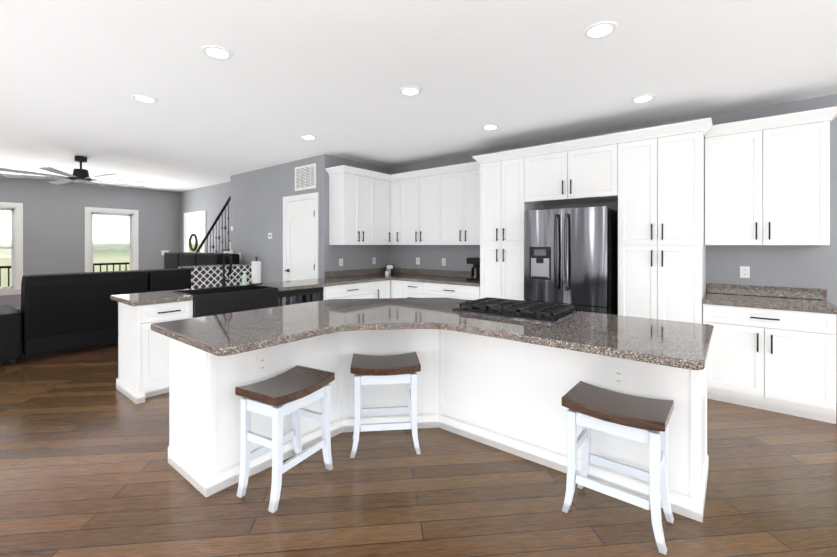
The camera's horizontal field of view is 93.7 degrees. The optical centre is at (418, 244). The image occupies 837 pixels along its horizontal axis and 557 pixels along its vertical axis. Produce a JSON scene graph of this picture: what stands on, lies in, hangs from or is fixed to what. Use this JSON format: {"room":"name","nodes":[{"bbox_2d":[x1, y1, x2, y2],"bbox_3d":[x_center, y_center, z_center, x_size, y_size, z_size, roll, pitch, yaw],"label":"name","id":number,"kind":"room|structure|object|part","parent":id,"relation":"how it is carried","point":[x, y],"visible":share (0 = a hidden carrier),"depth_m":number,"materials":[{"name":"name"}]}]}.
{"room":"kitchen","nodes":[
{"label":"kitchen","id":0,"kind":"room"},
{"bbox_2d":[0,175,178,309],"bbox_3d":[-8.683,0.028,7.157,0.120,2.780,8.020,0,0,39],"label":"wall","id":1,"kind":"structure","parent":0,"point":[53,228],"depth_m":8.50,"materials":[{"name":"grey paint"}]},
{"bbox_2d":[0,202,22,295],"bbox_3d":[-8.326,0.072,7.544,0.170,1.830,1.050,0,0,39],"label":"window","id":2,"kind":"structure","parent":1,"relation":"in","point":[16,242],"depth_m":7.85,"materials":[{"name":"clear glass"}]},
{"bbox_2d":[85,207,138,271],"bbox_3d":[-7.086,0.071,9.082,0.170,1.830,1.040,0,0,39],"label":"window","id":3,"kind":"structure","parent":1,"relation":"in","point":[133,215],"depth_m":9.09,"materials":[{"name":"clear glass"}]},
{"bbox_2d":[179,181,230,252],"bbox_3d":[-3.759,0.027,8.261,6.400,2.780,0.120,0,0,39],"label":"wall","id":4,"kind":"structure","parent":0,"point":[211,200],"depth_m":9.00,"materials":[{"name":"grey paint"}]},
{"bbox_2d":[184,210,205,252],"bbox_3d":[-5.452,0.306,9.499,1.250,2.220,0.075,0,0,39],"label":"front door","id":5,"kind":"structure","parent":4,"relation":"in","point":[194,230],"depth_m":9.48,"materials":[{"name":"white wood"}]},
{"bbox_2d":[231,156,318,282],"bbox_3d":[-2.567,0.028,6.889,2.820,2.780,0.120,0,0,39],"label":"wall","id":6,"kind":"structure","parent":0,"point":[258,195],"depth_m":6.96,"materials":[{"name":"grey paint"}]},
{"bbox_2d":[230,226,233,253],"bbox_3d":[-3.640,-0.083,7.644,0.120,0.560,0.049,0,0,39],"label":"sconce","id":7,"kind":"object","parent":6,"relation":"attached to","point":[232,229],"visible":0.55,"depth_m":7.63,"materials":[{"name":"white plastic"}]},
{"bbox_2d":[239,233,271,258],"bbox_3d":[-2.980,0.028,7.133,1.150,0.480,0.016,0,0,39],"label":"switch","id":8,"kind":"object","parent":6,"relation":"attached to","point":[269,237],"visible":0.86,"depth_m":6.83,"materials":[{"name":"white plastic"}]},
{"bbox_2d":[283,192,318,280],"bbox_3d":[-1.905,0.309,6.228,0.940,2.220,0.075,0,0,39],"label":"closet door","id":9,"kind":"structure","parent":6,"relation":"in","point":[300,236],"depth_m":6.22,"materials":[{"name":"white wood"}]},
{"bbox_2d":[295,163,315,190],"bbox_3d":[-1.780,-1.061,6.166,0.550,0.380,0.012,0,0,39],"label":"air vent","id":10,"kind":"object","parent":6,"relation":"in","point":[305,177],"visible":0.98,"depth_m":6.15,"materials":[{"name":"white metal"}]},
{"bbox_2d":[319,154,388,277],"bbox_3d":[-1.014,0.029,6.472,0.120,2.780,1.420,0,0,39],"label":"wall","id":11,"kind":"structure","parent":0,"point":[355,257],"depth_m":6.08,"materials":[{"name":"grey paint"}]},
{"bbox_2d":[111,268,389,305],"bbox_3d":[-1.548,0.471,5.244,0.712,0.142,3.998,0,0,39],"label":"countertop","id":12,"kind":"structure","parent":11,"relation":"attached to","point":[331,278],"depth_m":5.09,"materials":[{"name":"stone"}]},
{"bbox_2d":[174,285,277,317],"bbox_3d":[-2.128,0.627,4.384,0.557,0.266,0.906,0,0,39],"label":"sink","id":13,"kind":"object","parent":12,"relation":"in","point":[216,301],"visible":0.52,"depth_m":4.24,"materials":[{"name":"black metal"}]},
{"bbox_2d":[221,253,231,286],"bbox_3d":[-2.253,0.296,4.656,0.231,0.406,0.097,0,0,39],"label":"faucet","id":14,"kind":"object","parent":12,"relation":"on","point":[224,280],"visible":1,"depth_m":4.67,"materials":[{"name":"black metal"}]},
{"bbox_2d":[242,271,246,284],"bbox_3d":[-2.163,0.412,4.880,0.079,0.174,0.060,0,0,39],"label":"soap bottle","id":15,"kind":"object","parent":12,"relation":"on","point":[244,279],"visible":0.96,"depth_m":4.86,"materials":[{"name":"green plastic"}]},
{"bbox_2d":[250,257,262,284],"bbox_3d":[-2.079,0.326,5.032,0.150,0.345,0.150,0,0,39],"label":"paper towel","id":16,"kind":"object","parent":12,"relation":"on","point":[256,272],"visible":1,"depth_m":4.98,"materials":[{"name":"white paper"}]},
{"bbox_2d":[385,270,390,274],"bbox_3d":[-0.516,0.459,6.469,0.070,0.078,0.072,0,0,39],"label":"jar","id":17,"kind":"object","parent":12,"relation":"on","point":[388,271],"depth_m":6.45,"materials":[{"name":"white plastic"}]},
{"bbox_2d":[386,264,393,273],"bbox_3d":[-0.490,0.409,6.690,0.130,0.171,0.040,0,0,-6],"label":"frame","id":18,"kind":"object","parent":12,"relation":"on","point":[389,266],"visible":0.64,"depth_m":6.69,"materials":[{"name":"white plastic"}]},
{"bbox_2d":[329,166,376,244],"bbox_3d":[-1.026,-0.576,6.089,0.338,1.150,0.630,0,0,39],"label":"upper cabinet","id":19,"kind":"object","parent":11,"relation":"attached to","point":[352,198],"depth_m":5.91,"materials":[{"name":"white wood"}]},
{"bbox_2d":[377,174,392,244],"bbox_3d":[-0.715,-0.576,6.474,0.338,1.150,0.360,0,0,39],"label":"upper cabinet","id":20,"kind":"object","parent":11,"relation":"attached to","point":[382,185],"depth_m":6.38,"materials":[{"name":"white wood"}]},
{"bbox_2d":[0,343,836,556],"bbox_3d":[-2.455,1.446,3.794,14.600,0.050,10.600,0,0,39],"label":"floor","id":21,"kind":"structure","parent":0,"point":[87,469],"depth_m":2.22,"materials":[{"name":"brown wood"}]},
{"bbox_2d":[0,252,238,365],"bbox_3d":[-5.077,0.788,6.614,3.216,1.260,3.100,0,0,39],"label":"sofa","id":22,"kind":"object","parent":21,"relation":"on","point":[59,312],"visible":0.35,"depth_m":5.03,"materials":[{"name":"black leather"}]},
{"bbox_2d":[178,264,250,288],"bbox_3d":[-3.369,0.631,6.535,0.505,0.574,0.960,0,0,39],"label":"throw blanket","id":23,"kind":"object","parent":22,"relation":"on","point":[203,276],"visible":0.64,"depth_m":6.30,"materials":[{"name":"fabric"}]},
{"bbox_2d":[110,296,192,403],"bbox_3d":[-2.610,0.961,3.861,0.615,0.920,0.510,0,0,39],"label":"base cabinet","id":24,"kind":"object","parent":21,"relation":"on","point":[143,353],"depth_m":3.65,"materials":[{"name":"white wood"}]},
{"bbox_3d":[-2.575,0.522,3.832,0.525,0.042,0.510,0,0,39],"label":"top of the base cabinet","id":25,"kind":"part","parent":24,"relation":"part of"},
{"bbox_2d":[222,240,230,252],"bbox_3d":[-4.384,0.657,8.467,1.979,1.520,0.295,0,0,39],"label":"stairs","id":26,"kind":"structure","parent":21,"relation":"on","point":[226,250],"depth_m":7.82,"materials":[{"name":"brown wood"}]},
{"bbox_2d":[196,196,230,252],"bbox_3d":[-4.518,0.227,8.405,2.089,2.380,0.120,0,0,39],"label":"stair railing","id":27,"kind":"object","parent":26,"relation":"on","point":[214,223],"visible":0.48,"depth_m":8.07,"materials":[{"name":"black metal"}]},
{"bbox_2d":[235,365,334,512],"bbox_3d":[-0.786,1.115,2.358,0.330,0.614,0.476,0,0,29],"label":"stool","id":28,"kind":"object","parent":21,"relation":"on","point":[293,391],"visible":0.98,"depth_m":2.24,"materials":[{"name":"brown wood"}]},
{"bbox_2d":[323,281,375,299],"bbox_3d":[-1.184,0.981,5.672,0.618,0.876,0.939,0,0,39],"label":"base cabinet","id":29,"kind":"object","parent":21,"relation":"on","point":[367,290],"depth_m":5.49,"materials":[{"name":"white wood"}]},
{"bbox_2d":[278,287,323,305],"bbox_3d":[-1.648,0.927,5.032,0.562,0.758,0.634,0,0,39],"label":"dishwasher","id":30,"kind":"object","parent":29,"relation":"in","point":[291,297],"visible":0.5,"depth_m":4.83,"materials":[{"name":"black metal"}]},
{"bbox_2d":[376,280,391,297],"bbox_3d":[-0.785,0.981,6.166,0.618,0.876,0.330,0,0,39],"label":"base cabinet","id":31,"kind":"object","parent":21,"relation":"on","point":[383,288],"depth_m":6.01,"materials":[{"name":"white wood"}]},
{"bbox_2d":[350,352,420,457],"bbox_3d":[-0.235,1.115,2.787,0.476,0.614,0.330,0,0,-6],"label":"stool","id":32,"kind":"object","parent":21,"relation":"on","point":[384,369],"visible":1,"depth_m":2.66,"materials":[{"name":"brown wood"}]},
{"bbox_2d":[392,280,403,297],"bbox_3d":[-0.126,0.981,6.268,0.240,0.876,0.618,0,0,39],"label":"base cabinet","id":33,"kind":"object","parent":21,"relation":"on","point":[397,286],"depth_m":6.03,"materials":[{"name":"white wood"}]},
{"bbox_2d":[404,281,423,297],"bbox_3d":[0.120,0.981,6.071,0.390,0.876,0.618,0,0,39],"label":"base cabinet","id":34,"kind":"object","parent":21,"relation":"on","point":[411,289],"depth_m":5.83,"materials":[{"name":"white wood"}]},
{"bbox_2d":[168,329,708,522],"bbox_3d":[0.091,0.984,2.531,2.779,0.876,2.119,0,0,39],"label":"kitchen island","id":35,"kind":"object","parent":21,"relation":"on","point":[505,395],"visible":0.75,"depth_m":2.51,"materials":[{"name":"white wood"}]},
{"bbox_2d":[151,297,713,369],"bbox_3d":[0.071,0.523,2.489,2.810,0.042,2.220,0,0,39],"label":"island countertop","id":36,"kind":"structure","parent":35,"relation":"on","point":[679,344],"depth_m":2.40,"materials":[{"name":"stone"}]},
{"bbox_2d":[452,297,576,322],"bbox_3d":[0.718,0.475,2.949,0.760,0.052,0.530,0,0,39],"label":"cooktop","id":37,"kind":"object","parent":36,"relation":"in","point":[528,310],"visible":1,"depth_m":2.85,"materials":[{"name":"black metal"}]},
{"bbox_2d":[424,282,479,299],"bbox_3d":[0.632,0.981,5.658,0.926,0.876,0.618,0,0,39],"label":"base cabinet","id":38,"kind":"object","parent":21,"relation":"on","point":[431,290],"depth_m":5.41,"materials":[{"name":"white wood"}]},
{"bbox_2d":[524,206,617,314],"bbox_3d":[1.783,0.508,4.549,0.900,1.825,0.842,0,0,39],"label":"refrigerator","id":39,"kind":"object","parent":21,"relation":"on","point":[570,256],"visible":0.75,"depth_m":4.24,"materials":[{"name":"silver metal"}]},
{"bbox_2d":[472,117,712,323],"bbox_3d":[1.890,0.133,4.598,2.495,2.575,0.688,0,0,39],"label":"pantry","id":40,"kind":"object","parent":21,"relation":"on","point":[654,187],"visible":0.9,"depth_m":4.03,"materials":[{"name":"white wood"}]},
{"bbox_2d":[562,381,673,554],"bbox_3d":[1.044,1.116,2.064,0.475,0.614,0.330,0,0,39],"label":"stool","id":41,"kind":"object","parent":21,"relation":"on","point":[634,418],"visible":1,"depth_m":2.02,"materials":[{"name":"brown wood"}]},
{"bbox_2d":[703,283,836,423],"bbox_3d":[3.170,0.911,3.596,0.885,1.020,0.643,0,0,39],"label":"base cabinet","id":42,"kind":"object","parent":21,"relation":"on","point":[779,361],"depth_m":3.37,"materials":[{"name":"white wood"}]},
{"bbox_3d":[3.170,0.472,3.596,0.885,0.142,0.643,0,0,39],"label":"top of the base cabinet","id":43,"kind":"part","parent":42,"relation":"part of","materials":[{"name":"brown stone"}]},
{"bbox_2d":[0,0,836,191],"bbox_3d":[-2.455,-1.399,3.791,14.600,0.080,10.600,0,0,39],"label":"ceiling","id":44,"kind":"structure","parent":0,"point":[333,76],"depth_m":3.14,"materials":[{"name":"white paint"}]},
{"bbox_2d":[0,156,149,187],"bbox_3d":[-5.200,-1.168,6.043,1.862,0.384,1.862,0,0,39],"label":"ceiling fan","id":45,"kind":"object","parent":44,"relation":"hanging from","point":[80,175],"visible":1,"depth_m":5.93,"materials":[{"name":"black metal"}]},
{"bbox_2d":[132,94,157,102],"bbox_3d":[-2.531,-1.353,3.634,0.200,0.010,0.200,0,0,39],"label":"recessed light","id":46,"kind":"object","parent":44,"relation":"in","point":[144,98],"visible":0.98,"depth_m":3.61,"materials":[{"name":"white plastic"}]},
{"bbox_2d":[201,45,232,59],"bbox_3d":[-1.413,-1.352,2.758,0.200,0.010,0.200,0,0,39],"label":"recessed light","id":47,"kind":"object","parent":44,"relation":"in","point":[217,52],"visible":0.96,"depth_m":2.74,"materials":[{"name":"white plastic"}]},
{"bbox_2d":[300,135,316,139],"bbox_3d":[-1.383,-1.354,4.931,0.200,0.010,0.200,0,0,39],"label":"recessed light","id":48,"kind":"object","parent":44,"relation":"in","point":[310,137],"visible":0.98,"depth_m":4.92,"materials":[{"name":"white plastic"}]},
{"bbox_2d":[399,86,421,95],"bbox_3d":[-0.072,-1.352,3.450,0.200,0.010,0.200,0,0,39],"label":"recessed light","id":49,"kind":"object","parent":44,"relation":"in","point":[410,90],"visible":0.98,"depth_m":3.42,"materials":[{"name":"white plastic"}]},
{"bbox_2d":[481,124,498,129],"bbox_3d":[0.824,-1.353,4.513,0.200,0.010,0.200,0,0,39],"label":"recessed light","id":50,"kind":"object","parent":44,"relation":"in","point":[490,127],"visible":1,"depth_m":4.50,"materials":[{"name":"white plastic"}]},
{"bbox_2d":[583,21,617,38],"bbox_3d":[1.143,-1.351,2.470,0.200,0.010,0.200,0,0,39],"label":"recessed light","id":51,"kind":"object","parent":44,"relation":"in","point":[600,29],"visible":1,"depth_m":2.45,"materials":[{"name":"white plastic"}]},
{"bbox_2d":[631,94,655,102],"bbox_3d":[2.078,-1.353,3.630,0.200,0.010,0.200,0,0,39],"label":"recessed light","id":52,"kind":"object","parent":44,"relation":"in","point":[643,98],"visible":0.94,"depth_m":3.61,"materials":[{"name":"white plastic"}]},
{"bbox_2d":[389,94,836,402],"bbox_3d":[1.618,0.030,5.339,5.640,2.780,0.120,0,0,39],"label":"wall","id":53,"kind":"structure","parent":0,"point":[805,266],"depth_m":3.89,"materials":[{"name":"grey paint"}]},
{"bbox_2d":[389,178,400,244],"bbox_3d":[-0.275,-0.529,6.568,0.230,1.055,0.338,0,0,39],"label":"upper cabinet","id":54,"kind":"object","parent":53,"relation":"attached to","point":[395,186],"depth_m":6.44,"materials":[{"name":"white wood"}]},
{"bbox_2d":[401,174,440,244],"bbox_3d":[0.122,-0.529,6.247,0.790,1.055,0.338,0,0,39],"label":"upper cabinet","id":55,"kind":"object","parent":53,"relation":"attached to","point":[420,197],"depth_m":6.09,"materials":[{"name":"white wood"}]},
{"bbox_2d":[390,268,479,286],"bbox_3d":[0.385,0.470,5.836,1.536,0.142,0.650,0,0,39],"label":"countertop","id":56,"kind":"structure","parent":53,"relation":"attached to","point":[401,274],"depth_m":6.03,"materials":[{"name":"stone"}]},
{"bbox_2d":[467,257,479,280],"bbox_3d":[0.824,0.338,5.542,0.190,0.320,0.280,0,0,39],"label":"coffee maker","id":57,"kind":"object","parent":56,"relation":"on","point":[475,269],"visible":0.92,"depth_m":5.46,"materials":[{"name":"black plastic"}]},
{"bbox_2d":[442,258,445,265],"bbox_3d":[0.401,0.269,6.236,0.075,0.115,0.008,0,0,39],"label":"wall outlet","id":58,"kind":"object","parent":53,"relation":"attached to","point":[443,259],"depth_m":6.23,"materials":[{"name":"white plastic"}]},
{"bbox_2d":[441,166,479,244],"bbox_3d":[0.755,-0.528,5.737,0.836,1.055,0.338,0,0,39],"label":"upper cabinet","id":59,"kind":"object","parent":53,"relation":"attached to","point":[460,191],"depth_m":5.63,"materials":[{"name":"white wood"}]},
{"bbox_2d":[740,266,749,277],"bbox_3d":[3.266,0.271,3.926,0.075,0.115,0.008,0,0,39],"label":"wall outlet","id":60,"kind":"object","parent":53,"relation":"attached to","point":[744,271],"depth_m":3.92,"materials":[{"name":"white plastic"}]},
{"bbox_2d":[705,107,832,244],"bbox_3d":[3.255,-0.574,3.721,0.860,1.150,0.338,0,0,39],"label":"upper cabinet","id":61,"kind":"object","parent":53,"relation":"attached to","point":[769,186],"depth_m":3.56,"materials":[{"name":"white wood"}]},
{"label":"outside","id":62,"kind":"structure","parent":0,"visible":0},
{"bbox_2d":[0,210,129,286],"bbox_3d":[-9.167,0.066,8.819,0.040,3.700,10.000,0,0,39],"label":"view","id":63,"kind":"structure","parent":62,"point":[118,222],"depth_m":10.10,"materials":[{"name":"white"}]},
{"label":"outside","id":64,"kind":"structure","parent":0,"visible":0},
{"bbox_2d":[0,262,129,286],"bbox_3d":[-8.768,1.032,7.857,0.870,1.170,9.000,0,0,39],"label":"railing","id":65,"kind":"object","parent":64,"point":[119,264],"depth_m":9.61,"materials":[{"name":"black metal"}]}
]}

